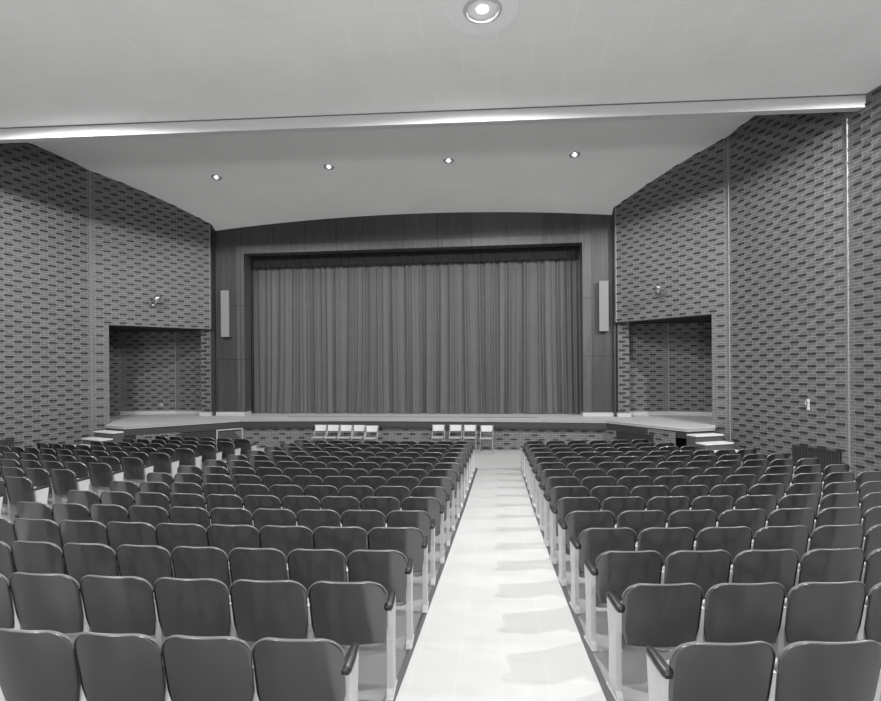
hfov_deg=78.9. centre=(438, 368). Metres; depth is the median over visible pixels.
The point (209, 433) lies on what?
hatch
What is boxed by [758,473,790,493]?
chair
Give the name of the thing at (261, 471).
chair
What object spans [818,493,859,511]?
chair
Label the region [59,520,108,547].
chair
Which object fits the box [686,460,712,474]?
chair
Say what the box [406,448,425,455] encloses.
chair
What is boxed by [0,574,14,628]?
chair
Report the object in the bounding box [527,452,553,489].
chair
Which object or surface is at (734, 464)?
chair
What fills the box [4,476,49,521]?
chair
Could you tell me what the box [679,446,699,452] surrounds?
chair
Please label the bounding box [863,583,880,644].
chair
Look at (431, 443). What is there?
chair
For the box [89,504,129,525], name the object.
chair
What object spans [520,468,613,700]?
trim
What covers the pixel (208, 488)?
chair
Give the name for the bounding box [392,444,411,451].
chair
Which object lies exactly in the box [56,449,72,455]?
chair
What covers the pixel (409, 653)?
trim
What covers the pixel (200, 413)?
baseboard
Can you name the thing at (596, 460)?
chair
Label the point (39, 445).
chair
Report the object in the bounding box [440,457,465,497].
chair
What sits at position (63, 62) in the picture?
ceiling
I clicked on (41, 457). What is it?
chair
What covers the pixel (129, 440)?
chair
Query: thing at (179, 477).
chair
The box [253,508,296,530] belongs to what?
chair
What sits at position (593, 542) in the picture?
chair
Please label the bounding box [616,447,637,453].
chair
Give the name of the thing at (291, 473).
chair
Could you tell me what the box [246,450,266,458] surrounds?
chair
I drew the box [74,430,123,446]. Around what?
steps
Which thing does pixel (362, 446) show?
chair
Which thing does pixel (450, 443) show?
chair
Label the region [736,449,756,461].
chair
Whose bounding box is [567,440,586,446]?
chair
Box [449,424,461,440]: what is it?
folding chair
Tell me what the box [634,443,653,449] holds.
chair
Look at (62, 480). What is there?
chair
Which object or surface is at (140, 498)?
chair
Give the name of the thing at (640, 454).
chair
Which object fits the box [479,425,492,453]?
folding chair
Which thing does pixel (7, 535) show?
chair
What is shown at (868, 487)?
chair
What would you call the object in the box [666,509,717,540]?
chair
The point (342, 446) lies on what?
chair
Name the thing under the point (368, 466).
chair
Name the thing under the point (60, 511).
chair
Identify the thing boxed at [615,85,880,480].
wall
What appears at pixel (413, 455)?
chair
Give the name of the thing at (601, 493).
chair
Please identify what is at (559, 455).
chair
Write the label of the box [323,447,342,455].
chair
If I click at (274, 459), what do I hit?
chair
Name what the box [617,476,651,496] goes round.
chair
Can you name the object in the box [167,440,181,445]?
chair
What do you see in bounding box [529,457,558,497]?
chair
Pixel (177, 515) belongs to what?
chair
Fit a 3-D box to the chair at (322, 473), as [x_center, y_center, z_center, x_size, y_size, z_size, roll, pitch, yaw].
[-1.785,1.942,8.517,0.486,0.776,0.310,0,0,6]
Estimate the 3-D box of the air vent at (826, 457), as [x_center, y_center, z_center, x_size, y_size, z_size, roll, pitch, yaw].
[8.214,2.018,11.648,0.041,0.600,1.096,0,0,-15]
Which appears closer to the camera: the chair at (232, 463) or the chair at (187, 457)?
the chair at (232, 463)
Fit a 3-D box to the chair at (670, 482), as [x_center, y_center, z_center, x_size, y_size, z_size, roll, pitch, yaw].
[3.309,1.891,7.673,0.535,0.776,0.310,0,0,-4]
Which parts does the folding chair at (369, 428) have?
backrest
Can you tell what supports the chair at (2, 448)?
on the floor at (372, 661)
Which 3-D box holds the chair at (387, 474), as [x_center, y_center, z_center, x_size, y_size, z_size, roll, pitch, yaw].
[-0.864,1.936,8.435,0.486,0.776,0.310,0,0,4]
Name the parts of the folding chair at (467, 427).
seat, backrest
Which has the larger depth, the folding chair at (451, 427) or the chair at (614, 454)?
the folding chair at (451, 427)
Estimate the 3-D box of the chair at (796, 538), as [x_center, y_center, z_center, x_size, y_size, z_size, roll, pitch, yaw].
[3.038,1.755,4.796,0.533,0.776,0.310,0,0,-3]
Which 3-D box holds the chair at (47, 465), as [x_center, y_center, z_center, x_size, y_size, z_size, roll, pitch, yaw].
[-6.791,2.000,9.507,0.535,0.776,0.310,0,0,16]
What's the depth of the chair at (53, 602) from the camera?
3.49 m
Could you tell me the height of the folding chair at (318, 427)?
0.810 m
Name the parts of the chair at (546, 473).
backrest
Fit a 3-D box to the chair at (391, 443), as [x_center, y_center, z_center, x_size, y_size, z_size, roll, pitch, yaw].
[-1.216,2.178,13.488,0.486,0.776,0.310,0,0,6]
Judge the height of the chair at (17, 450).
0.776 m
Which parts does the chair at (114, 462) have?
backrest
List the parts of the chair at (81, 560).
backrest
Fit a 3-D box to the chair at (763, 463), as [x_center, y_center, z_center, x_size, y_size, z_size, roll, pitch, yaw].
[5.585,1.974,9.507,0.536,0.776,0.310,0,0,-9]
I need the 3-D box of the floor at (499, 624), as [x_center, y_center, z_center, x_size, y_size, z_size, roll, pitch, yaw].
[0.634,2.186,5.465,1.390,0.825,17.000,0,0,7]
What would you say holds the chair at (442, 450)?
on the floor at (372, 661)
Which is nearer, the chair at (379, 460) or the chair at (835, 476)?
the chair at (835, 476)
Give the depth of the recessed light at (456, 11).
8.36 m
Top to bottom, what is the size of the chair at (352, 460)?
0.776 m
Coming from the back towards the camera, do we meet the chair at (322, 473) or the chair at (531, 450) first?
the chair at (531, 450)
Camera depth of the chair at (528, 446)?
12.41 m
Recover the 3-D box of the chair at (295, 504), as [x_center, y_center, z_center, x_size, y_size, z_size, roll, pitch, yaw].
[-1.586,1.833,6.242,0.485,0.776,0.310,0,0,5]
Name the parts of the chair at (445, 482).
backrest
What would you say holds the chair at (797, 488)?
on the floor at (372, 661)
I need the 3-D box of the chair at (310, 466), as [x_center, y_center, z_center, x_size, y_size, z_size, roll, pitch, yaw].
[-2.154,1.983,9.352,0.486,0.776,0.310,0,0,7]
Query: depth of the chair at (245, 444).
14.14 m
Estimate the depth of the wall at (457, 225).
17.76 m
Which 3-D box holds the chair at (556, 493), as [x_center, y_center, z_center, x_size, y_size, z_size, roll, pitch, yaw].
[1.646,1.855,6.830,0.566,0.776,0.310,0,0,-1]
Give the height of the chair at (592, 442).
0.776 m
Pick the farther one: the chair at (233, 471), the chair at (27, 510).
the chair at (233, 471)
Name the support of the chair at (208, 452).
on the floor at (372, 661)
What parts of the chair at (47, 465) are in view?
backrest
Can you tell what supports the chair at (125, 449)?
on the floor at (372, 661)
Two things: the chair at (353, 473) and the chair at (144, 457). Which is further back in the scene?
the chair at (144, 457)
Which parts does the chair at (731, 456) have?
backrest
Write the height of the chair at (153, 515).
0.776 m
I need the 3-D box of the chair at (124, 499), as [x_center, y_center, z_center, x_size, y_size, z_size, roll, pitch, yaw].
[-3.872,1.852,6.537,0.485,0.776,0.310,0,0,9]
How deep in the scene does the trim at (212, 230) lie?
18.45 m
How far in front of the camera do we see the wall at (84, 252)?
15.96 m
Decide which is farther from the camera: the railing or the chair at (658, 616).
the railing
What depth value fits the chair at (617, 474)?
8.28 m
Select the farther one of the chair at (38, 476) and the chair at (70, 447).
the chair at (70, 447)
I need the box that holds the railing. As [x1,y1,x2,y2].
[216,428,242,443]
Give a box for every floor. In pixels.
[0,435,880,700]
[222,448,520,468]
[395,468,606,700]
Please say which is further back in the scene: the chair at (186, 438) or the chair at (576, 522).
the chair at (186, 438)
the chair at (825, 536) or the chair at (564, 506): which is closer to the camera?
the chair at (825, 536)
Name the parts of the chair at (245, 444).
backrest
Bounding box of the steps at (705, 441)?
[687,433,737,451]
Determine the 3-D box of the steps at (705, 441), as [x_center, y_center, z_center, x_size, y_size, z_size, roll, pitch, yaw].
[6.803,2.088,12.721,0.825,0.938,1.537,0,0,-17]
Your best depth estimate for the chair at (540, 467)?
9.06 m
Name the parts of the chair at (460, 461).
backrest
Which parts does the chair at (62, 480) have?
backrest, armrest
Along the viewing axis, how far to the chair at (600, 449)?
11.61 m
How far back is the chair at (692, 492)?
6.77 m
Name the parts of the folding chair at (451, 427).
seat, backrest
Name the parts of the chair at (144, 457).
backrest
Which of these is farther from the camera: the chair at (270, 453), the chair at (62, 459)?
the chair at (270, 453)
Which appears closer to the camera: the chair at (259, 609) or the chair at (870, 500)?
the chair at (259, 609)
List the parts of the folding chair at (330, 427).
backrest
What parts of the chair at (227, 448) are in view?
backrest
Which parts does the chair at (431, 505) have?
backrest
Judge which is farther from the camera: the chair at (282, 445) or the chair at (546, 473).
the chair at (282, 445)
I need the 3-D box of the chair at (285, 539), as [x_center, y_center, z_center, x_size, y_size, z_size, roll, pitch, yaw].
[-1.355,1.766,4.841,0.523,0.776,0.310,0,0,5]
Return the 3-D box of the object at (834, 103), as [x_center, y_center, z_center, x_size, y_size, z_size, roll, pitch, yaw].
[-1.498,-5.236,11.480,24.553,0.275,0.519,0,0,4]
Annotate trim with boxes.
[0,94,865,128]
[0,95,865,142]
[105,419,714,430]
[106,421,713,438]
[210,224,216,415]
[236,234,591,412]
[393,468,477,700]
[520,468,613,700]
[612,207,615,416]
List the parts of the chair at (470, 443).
backrest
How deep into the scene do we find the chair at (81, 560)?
4.18 m
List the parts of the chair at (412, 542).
backrest, seat, armrest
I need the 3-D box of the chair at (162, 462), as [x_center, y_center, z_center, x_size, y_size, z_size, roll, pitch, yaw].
[-5.572,2.060,10.814,0.558,0.776,0.310,0,0,15]
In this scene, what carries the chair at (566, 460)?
on the floor at (372, 661)
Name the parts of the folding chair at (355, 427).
seat, backrest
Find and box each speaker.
[221,290,231,336]
[598,281,608,331]
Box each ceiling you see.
[0,0,880,127]
[28,115,754,230]
[109,326,201,331]
[626,315,711,323]
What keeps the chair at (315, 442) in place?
on the floor at (372, 661)
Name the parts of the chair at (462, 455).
backrest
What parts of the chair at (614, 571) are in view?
armrest, seat, backrest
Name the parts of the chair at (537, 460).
backrest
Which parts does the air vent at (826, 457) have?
frame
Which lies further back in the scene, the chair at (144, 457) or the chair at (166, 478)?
the chair at (144, 457)
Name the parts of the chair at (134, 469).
backrest, seat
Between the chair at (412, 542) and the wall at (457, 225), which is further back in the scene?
the wall at (457, 225)
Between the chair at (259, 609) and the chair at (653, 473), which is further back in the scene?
the chair at (653, 473)
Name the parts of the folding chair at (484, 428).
backrest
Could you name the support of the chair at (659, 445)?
on the floor at (372, 661)
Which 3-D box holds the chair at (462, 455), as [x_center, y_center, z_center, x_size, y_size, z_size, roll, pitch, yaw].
[0.349,2.046,10.788,0.517,0.776,0.310,0,0,2]
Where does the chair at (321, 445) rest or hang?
on the floor at (372, 661)
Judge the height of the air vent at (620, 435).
0.810 m
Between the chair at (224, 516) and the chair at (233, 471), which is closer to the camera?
the chair at (224, 516)
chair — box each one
[0,446,10,455]
[0,459,20,468]
[0,478,7,507]
[0,494,3,515]
[0,517,15,547]
[0,541,15,579]
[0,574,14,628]
[0,628,80,700]
[1,467,25,512]
[3,452,20,466]
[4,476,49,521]
[9,572,83,635]
[11,446,24,456]
[11,541,66,574]
[13,518,62,549]
[15,501,53,520]
[20,453,38,461]
[20,460,41,472]
[25,447,39,457]
[25,468,51,497]
[37,442,48,453]
[38,454,56,466]
[40,448,57,461]
[41,461,63,502]
[49,443,61,451]
[50,469,89,505]
[52,503,90,524]
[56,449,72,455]
[57,455,76,465]
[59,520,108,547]
[62,444,75,452]
[62,543,118,636]
[64,462,89,502]
[66,490,100,509]
[73,450,90,461]
[74,632,165,700]
[76,445,90,453]
[77,455,97,468]
[80,575,155,638]
[88,463,123,493]
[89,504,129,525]
[90,441,102,447]
[91,445,105,451]
[91,450,109,462]
[98,456,120,495]
[100,491,134,510]
[103,441,116,447]
[106,446,121,453]
[106,521,157,552]
[109,451,128,463]
[109,481,139,497]
[116,544,173,586]
[117,442,131,447]
[121,457,153,482]
[122,447,138,454]
[123,438,135,444]
[128,505,169,528]
[129,452,149,484]
[132,442,146,448]
[134,492,169,512]
[137,439,150,444]
[139,447,156,455]
[139,481,170,498]
[146,472,174,486]
[147,443,162,449]
[149,452,178,477]
[151,439,165,444]
[153,577,230,645]
[155,436,167,443]
[155,523,207,553]
[156,448,175,459]
[161,635,254,700]
[163,444,179,450]
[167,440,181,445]
[168,506,210,529]
[169,436,182,443]
[169,493,206,509]
[170,482,202,495]
[171,546,229,594]
[174,473,202,490]
[175,448,201,467]
[177,465,202,481]
[180,444,197,454]
[183,440,198,446]
[185,437,198,442]
[197,445,221,471]
[199,441,216,450]
[200,437,216,446]
[202,474,231,485]
[202,483,235,500]
[203,466,228,475]
[204,460,227,469]
[206,494,243,518]
[206,524,259,555]
[210,507,253,525]
[216,438,232,444]
[217,441,240,460]
[226,455,247,463]
[227,460,250,471]
[228,547,287,585]
[229,467,255,481]
[229,579,308,643]
[232,474,261,492]
[234,438,256,456]
[235,484,268,505]
[243,495,281,515]
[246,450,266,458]
[248,455,269,467]
[251,461,275,473]
[252,637,358,700]
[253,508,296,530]
[256,467,282,483]
[259,525,313,563]
[262,475,291,494]
[264,446,282,453]
[267,451,287,460]
[269,484,303,506]
[271,455,292,464]
[276,461,300,471]
[280,443,297,448]
[282,495,320,521]
[283,447,301,454]
[283,468,310,484]
[287,549,346,597]
[288,451,308,460]
[292,475,322,490]
[294,440,309,445]
[294,456,316,467]
[296,509,340,531]
[298,443,315,450]
[301,461,326,475]
[303,447,321,454]
[304,485,338,507]
[307,581,396,700]
[309,451,329,459]
[311,424,326,439]
[311,440,326,445]
[311,468,339,484]
[313,526,368,566]
[316,443,333,450]
[317,456,340,465]
[321,496,359,523]
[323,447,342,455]
[323,476,354,495]
[324,425,339,440]
[327,462,352,475]
[328,440,344,446]
[331,451,352,460]
[335,444,352,450]
[338,425,352,439]
[339,485,374,509]
[340,468,368,485]
[341,456,364,468]
[341,510,385,532]
[343,447,362,454]
[345,440,362,446]
[345,550,413,649]
[350,425,365,442]
[353,452,374,459]
[353,462,379,475]
[354,444,372,450]
[355,476,386,496]
[361,496,400,522]
[363,441,380,446]
[363,448,383,454]
[364,425,378,440]
[365,457,388,465]
[368,527,428,612]
[369,469,397,485]
[373,444,391,450]
[375,452,397,461]
[375,486,410,508]
[380,462,406,476]
[381,441,398,446]
[384,448,404,455]
[386,510,435,585]
[388,477,419,496]
[390,457,413,466]
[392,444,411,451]
[398,452,420,461]
[398,469,427,485]
[399,441,416,446]
[400,497,444,563]
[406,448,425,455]
[407,463,433,476]
[411,486,449,545]
[412,444,430,451]
[414,457,438,466]
[418,441,435,447]
[420,477,454,530]
[421,452,443,462]
[427,448,447,455]
[428,469,459,517]
[431,424,444,440]
[432,444,450,450]
[434,463,462,507]
[437,441,454,447]
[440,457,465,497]
[444,452,468,489]
[448,448,470,482]
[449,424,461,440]
[452,444,472,476]
[455,441,474,471]
[463,425,476,453]
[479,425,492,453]
[521,441,543,470]
[522,444,546,476]
[525,448,549,482]
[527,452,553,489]
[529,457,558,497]
[532,462,564,507]
[535,469,571,517]
[539,477,579,530]
[543,486,588,545]
[546,440,564,446]
[547,444,568,449]
[549,497,599,563]
[550,448,571,453]
[554,452,577,461]
[557,510,616,586]
[560,457,586,468]
[566,462,595,476]
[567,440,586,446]
[569,444,589,449]
[569,527,637,614]
[572,447,593,453]
[573,469,604,485]
[578,452,601,459]
[581,476,615,496]
[584,550,666,651]
[587,456,613,468]
[589,440,607,446]
[590,486,628,509]
[591,443,611,449]
[594,447,615,454]
[597,462,625,475]
[600,496,645,523]
[601,451,624,459]
[606,468,637,485]
[606,583,703,700]
[610,440,627,446]
[613,443,632,449]
[614,456,639,468]
[615,510,667,541]
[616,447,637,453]
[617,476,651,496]
[625,451,647,461]
[627,461,654,475]
[630,485,668,508]
[631,439,648,446]
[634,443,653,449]
[636,527,695,566]
[638,446,658,452]
[639,468,669,485]
[641,456,665,467]
[645,496,689,522]
[646,641,776,700]
[648,451,670,460]
[653,475,687,495]
[655,442,673,448]
[657,461,683,475]
[659,446,678,452]
[662,550,731,599]
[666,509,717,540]
[667,455,691,467]
[669,485,708,507]
[671,450,692,457]
[672,467,701,484]
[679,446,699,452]
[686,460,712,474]
[689,475,722,494]
[689,495,733,521]
[692,450,714,460]
[693,455,716,466]
[694,526,752,564]
[702,582,785,657]
[703,467,732,484]
[708,484,747,506]
[714,460,740,474]
[715,449,735,461]
[716,509,766,539]
[718,454,741,465]
[723,474,756,493]
[730,549,798,597]
[733,495,776,520]
[735,466,763,483]
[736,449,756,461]
[741,454,765,466]
[742,459,767,474]
[747,483,784,505]
[752,525,809,562]
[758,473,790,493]
[765,465,792,482]
[766,453,788,466]
[766,508,815,538]
[767,459,793,473]
[774,640,880,700]
[776,494,819,519]
[784,482,821,504]
[784,581,866,646]
[790,473,822,488]
[793,465,821,476]
[794,458,819,472]
[798,548,864,583]
[808,524,864,550]
[814,507,862,528]
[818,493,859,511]
[821,481,857,497]
[822,464,849,481]
[822,472,854,491]
[854,471,880,490]
[857,481,880,502]
[859,492,880,517]
[861,506,880,536]
[863,524,880,561]
[863,548,880,595]
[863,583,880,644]
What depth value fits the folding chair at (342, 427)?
16.48 m
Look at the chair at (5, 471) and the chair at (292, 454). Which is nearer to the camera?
the chair at (5, 471)
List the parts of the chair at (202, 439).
backrest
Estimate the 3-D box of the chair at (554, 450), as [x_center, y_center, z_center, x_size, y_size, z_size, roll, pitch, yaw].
[2.657,2.083,11.666,0.518,0.776,0.310,0,0,-3]
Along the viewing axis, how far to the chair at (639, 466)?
9.12 m
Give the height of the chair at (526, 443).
0.776 m
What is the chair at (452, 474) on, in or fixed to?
on the floor at (372, 661)
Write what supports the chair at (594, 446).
on the floor at (372, 661)
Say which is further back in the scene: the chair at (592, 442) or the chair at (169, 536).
the chair at (592, 442)
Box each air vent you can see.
[0,439,14,448]
[616,430,652,442]
[792,445,840,472]
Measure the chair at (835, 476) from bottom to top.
0.776 m
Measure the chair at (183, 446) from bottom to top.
0.776 m
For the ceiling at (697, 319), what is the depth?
16.34 m
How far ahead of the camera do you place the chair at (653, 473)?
8.32 m
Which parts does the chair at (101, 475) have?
backrest, seat, armrest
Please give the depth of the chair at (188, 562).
4.08 m
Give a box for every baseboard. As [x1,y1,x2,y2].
[120,411,211,415]
[216,411,616,415]
[617,411,711,416]
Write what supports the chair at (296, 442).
on the floor at (372, 661)
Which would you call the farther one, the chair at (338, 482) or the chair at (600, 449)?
the chair at (600, 449)
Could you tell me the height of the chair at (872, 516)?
0.776 m
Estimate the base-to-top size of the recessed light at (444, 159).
0.108 m
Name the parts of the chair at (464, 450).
backrest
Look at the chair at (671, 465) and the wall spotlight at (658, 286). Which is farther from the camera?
the wall spotlight at (658, 286)
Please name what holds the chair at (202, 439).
on the floor at (372, 661)
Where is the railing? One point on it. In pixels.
(233, 435)
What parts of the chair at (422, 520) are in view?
backrest, armrest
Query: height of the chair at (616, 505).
0.776 m
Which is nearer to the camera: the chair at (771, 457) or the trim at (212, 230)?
the chair at (771, 457)
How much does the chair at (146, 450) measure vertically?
0.776 m
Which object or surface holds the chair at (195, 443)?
on the floor at (372, 661)
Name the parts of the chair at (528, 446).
backrest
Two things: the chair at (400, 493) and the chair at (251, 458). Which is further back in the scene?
the chair at (251, 458)
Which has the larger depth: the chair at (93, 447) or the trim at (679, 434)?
the trim at (679, 434)
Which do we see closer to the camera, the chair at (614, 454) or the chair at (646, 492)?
the chair at (646, 492)
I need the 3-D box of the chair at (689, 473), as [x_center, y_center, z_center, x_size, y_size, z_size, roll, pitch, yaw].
[3.920,1.929,8.496,0.535,0.776,0.310,0,0,-6]
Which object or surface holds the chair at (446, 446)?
on the floor at (372, 661)
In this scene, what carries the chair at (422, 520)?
on the floor at (372, 661)
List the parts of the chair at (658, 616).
armrest, seat, backrest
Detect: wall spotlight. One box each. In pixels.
[149,294,161,305]
[655,283,665,295]
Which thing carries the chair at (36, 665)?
on the floor at (372, 661)
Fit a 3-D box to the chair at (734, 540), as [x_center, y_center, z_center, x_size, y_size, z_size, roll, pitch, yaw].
[2.521,1.755,4.770,0.533,0.776,0.310,0,0,-2]
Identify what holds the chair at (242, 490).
on the floor at (372, 661)
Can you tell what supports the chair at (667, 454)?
on the floor at (372, 661)
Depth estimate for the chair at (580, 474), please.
8.26 m
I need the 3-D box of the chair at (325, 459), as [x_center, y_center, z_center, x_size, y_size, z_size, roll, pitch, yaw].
[-2.063,2.020,10.144,0.486,0.776,0.310,0,0,7]
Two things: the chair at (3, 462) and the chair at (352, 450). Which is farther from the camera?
the chair at (352, 450)
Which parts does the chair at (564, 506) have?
armrest, backrest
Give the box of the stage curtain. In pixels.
[251,247,580,413]
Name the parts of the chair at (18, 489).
backrest, armrest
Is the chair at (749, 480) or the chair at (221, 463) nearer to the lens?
the chair at (749, 480)
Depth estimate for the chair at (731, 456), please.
10.18 m
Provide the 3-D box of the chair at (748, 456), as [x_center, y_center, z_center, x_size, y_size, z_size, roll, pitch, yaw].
[6.094,2.016,10.406,0.529,0.776,0.310,0,0,-11]
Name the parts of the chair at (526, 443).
backrest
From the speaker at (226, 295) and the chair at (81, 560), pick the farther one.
the speaker at (226, 295)
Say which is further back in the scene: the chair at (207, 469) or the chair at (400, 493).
the chair at (207, 469)
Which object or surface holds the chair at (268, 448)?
on the floor at (372, 661)
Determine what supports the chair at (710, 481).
on the floor at (372, 661)
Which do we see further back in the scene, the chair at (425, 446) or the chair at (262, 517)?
the chair at (425, 446)
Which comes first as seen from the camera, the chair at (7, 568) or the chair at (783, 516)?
the chair at (7, 568)
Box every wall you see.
[0,142,212,452]
[136,427,675,449]
[216,212,616,411]
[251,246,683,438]
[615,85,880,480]
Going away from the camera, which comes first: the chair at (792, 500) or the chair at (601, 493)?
the chair at (792, 500)
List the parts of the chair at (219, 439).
backrest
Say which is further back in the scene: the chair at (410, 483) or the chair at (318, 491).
the chair at (410, 483)
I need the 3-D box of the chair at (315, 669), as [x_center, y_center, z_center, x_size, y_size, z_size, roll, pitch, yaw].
[-0.667,1.661,2.665,0.507,0.776,0.310,0,0,3]
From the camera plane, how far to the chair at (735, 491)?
6.81 m
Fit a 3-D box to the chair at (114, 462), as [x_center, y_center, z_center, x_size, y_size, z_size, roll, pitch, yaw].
[-6.193,2.029,10.155,0.536,0.776,0.310,0,0,16]
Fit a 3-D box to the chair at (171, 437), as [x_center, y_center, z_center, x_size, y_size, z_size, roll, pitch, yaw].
[-7.277,2.260,14.955,0.547,0.776,0.310,0,0,21]
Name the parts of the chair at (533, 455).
backrest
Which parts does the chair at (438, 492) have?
backrest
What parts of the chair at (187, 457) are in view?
backrest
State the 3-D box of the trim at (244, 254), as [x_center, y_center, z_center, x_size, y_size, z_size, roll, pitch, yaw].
[-1.005,-1.417,18.029,11.920,5.710,0.500,0,0,7]
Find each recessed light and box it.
[211,174,221,179]
[324,164,333,169]
[443,157,453,163]
[445,0,519,34]
[569,151,579,157]
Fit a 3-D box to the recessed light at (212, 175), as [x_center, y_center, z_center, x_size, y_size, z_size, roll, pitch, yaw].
[-6.747,-5.830,16.244,0.308,0.117,0.296,0,0,0]
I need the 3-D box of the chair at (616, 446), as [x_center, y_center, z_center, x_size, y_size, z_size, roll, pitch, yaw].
[4.359,2.129,12.701,0.534,0.776,0.310,0,0,-8]
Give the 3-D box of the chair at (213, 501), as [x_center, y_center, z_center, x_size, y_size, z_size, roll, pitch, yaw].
[-2.503,1.840,6.340,0.485,0.776,0.310,0,0,7]
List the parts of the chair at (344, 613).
backrest, seat, armrest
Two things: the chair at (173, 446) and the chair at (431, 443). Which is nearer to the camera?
the chair at (173, 446)
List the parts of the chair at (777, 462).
backrest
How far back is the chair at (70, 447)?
12.58 m
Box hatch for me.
[180,428,229,442]
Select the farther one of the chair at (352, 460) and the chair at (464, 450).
the chair at (464, 450)
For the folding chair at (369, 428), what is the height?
0.810 m
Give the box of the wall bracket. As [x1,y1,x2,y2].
[805,399,809,409]
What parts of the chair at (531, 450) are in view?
backrest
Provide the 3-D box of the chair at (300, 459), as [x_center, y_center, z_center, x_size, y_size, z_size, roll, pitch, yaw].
[-2.521,2.024,10.204,0.486,0.776,0.310,0,0,8]
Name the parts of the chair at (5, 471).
backrest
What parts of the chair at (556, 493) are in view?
armrest, backrest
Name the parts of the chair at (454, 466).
backrest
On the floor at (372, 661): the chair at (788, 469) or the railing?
the chair at (788, 469)
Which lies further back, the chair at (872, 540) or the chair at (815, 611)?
the chair at (872, 540)
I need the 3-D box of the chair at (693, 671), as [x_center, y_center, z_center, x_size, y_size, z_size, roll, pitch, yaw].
[1.347,1.654,2.616,0.566,0.776,0.310,0,0,0]
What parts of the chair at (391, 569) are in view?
backrest, seat, armrest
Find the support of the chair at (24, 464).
on the floor at (372, 661)
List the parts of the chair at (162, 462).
backrest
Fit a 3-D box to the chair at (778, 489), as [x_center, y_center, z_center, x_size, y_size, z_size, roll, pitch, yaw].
[4.250,1.857,6.986,0.533,0.776,0.310,0,0,-6]
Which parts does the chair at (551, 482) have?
backrest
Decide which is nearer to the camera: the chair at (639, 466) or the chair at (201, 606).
the chair at (201, 606)
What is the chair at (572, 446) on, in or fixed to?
on the floor at (372, 661)
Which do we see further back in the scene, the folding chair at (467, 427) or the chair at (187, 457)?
the folding chair at (467, 427)
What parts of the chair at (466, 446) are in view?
backrest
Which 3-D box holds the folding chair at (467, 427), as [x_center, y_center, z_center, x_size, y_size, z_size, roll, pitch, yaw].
[0.933,2.087,15.988,0.394,0.810,0.478,0,0,6]
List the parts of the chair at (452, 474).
backrest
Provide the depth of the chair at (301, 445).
12.74 m
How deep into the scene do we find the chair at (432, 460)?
9.85 m
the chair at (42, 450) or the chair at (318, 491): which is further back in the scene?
the chair at (42, 450)
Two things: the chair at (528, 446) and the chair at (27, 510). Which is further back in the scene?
the chair at (528, 446)
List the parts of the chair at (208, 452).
backrest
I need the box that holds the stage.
[105,411,715,431]
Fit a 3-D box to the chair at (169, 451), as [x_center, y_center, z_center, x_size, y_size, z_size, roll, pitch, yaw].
[-5.939,2.106,11.773,0.517,0.776,0.310,0,0,16]
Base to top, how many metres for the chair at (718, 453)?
0.776 m
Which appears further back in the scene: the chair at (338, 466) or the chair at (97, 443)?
the chair at (97, 443)
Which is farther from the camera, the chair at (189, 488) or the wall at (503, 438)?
the wall at (503, 438)
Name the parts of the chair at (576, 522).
armrest, backrest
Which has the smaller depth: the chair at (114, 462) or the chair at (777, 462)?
the chair at (777, 462)
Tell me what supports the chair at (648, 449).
on the floor at (372, 661)
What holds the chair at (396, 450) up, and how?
on the floor at (372, 661)
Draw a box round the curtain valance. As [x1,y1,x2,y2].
[253,246,578,268]
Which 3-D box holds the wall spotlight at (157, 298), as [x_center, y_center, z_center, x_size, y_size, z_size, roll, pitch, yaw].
[-8.978,-2.193,16.947,0.526,0.350,0.250,0,0,32]
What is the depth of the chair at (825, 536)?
4.71 m
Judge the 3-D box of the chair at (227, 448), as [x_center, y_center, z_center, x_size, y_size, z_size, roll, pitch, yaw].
[-5.268,2.181,13.364,0.567,0.776,0.310,0,0,15]
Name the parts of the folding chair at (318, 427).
backrest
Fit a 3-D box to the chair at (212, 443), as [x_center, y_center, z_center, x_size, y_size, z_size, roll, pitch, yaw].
[-5.782,2.189,13.513,0.534,0.776,0.310,0,0,17]
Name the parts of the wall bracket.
plate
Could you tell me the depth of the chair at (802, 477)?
7.77 m
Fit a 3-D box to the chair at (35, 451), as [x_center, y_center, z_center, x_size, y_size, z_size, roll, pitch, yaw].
[-8.995,2.121,11.962,0.529,0.776,0.310,0,0,22]
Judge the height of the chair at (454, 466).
0.776 m
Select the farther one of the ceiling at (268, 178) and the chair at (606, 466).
the ceiling at (268, 178)
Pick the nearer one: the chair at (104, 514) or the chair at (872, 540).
the chair at (872, 540)
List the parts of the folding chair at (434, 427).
seat, backrest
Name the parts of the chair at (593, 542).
armrest, seat, backrest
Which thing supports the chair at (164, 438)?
on the floor at (499, 458)
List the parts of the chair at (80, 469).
backrest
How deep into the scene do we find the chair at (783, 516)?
5.39 m
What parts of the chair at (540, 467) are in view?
backrest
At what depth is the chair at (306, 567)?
4.01 m
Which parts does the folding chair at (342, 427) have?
seat, backrest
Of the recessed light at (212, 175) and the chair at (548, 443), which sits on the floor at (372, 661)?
the chair at (548, 443)
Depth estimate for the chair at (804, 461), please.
9.56 m
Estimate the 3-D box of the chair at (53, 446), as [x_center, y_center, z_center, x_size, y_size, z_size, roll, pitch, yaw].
[-9.168,2.168,12.934,0.517,0.776,0.310,0,0,24]
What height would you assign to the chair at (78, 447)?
0.776 m
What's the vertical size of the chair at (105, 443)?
0.776 m
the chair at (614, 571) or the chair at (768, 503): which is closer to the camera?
the chair at (614, 571)
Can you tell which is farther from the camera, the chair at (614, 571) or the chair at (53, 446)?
the chair at (53, 446)

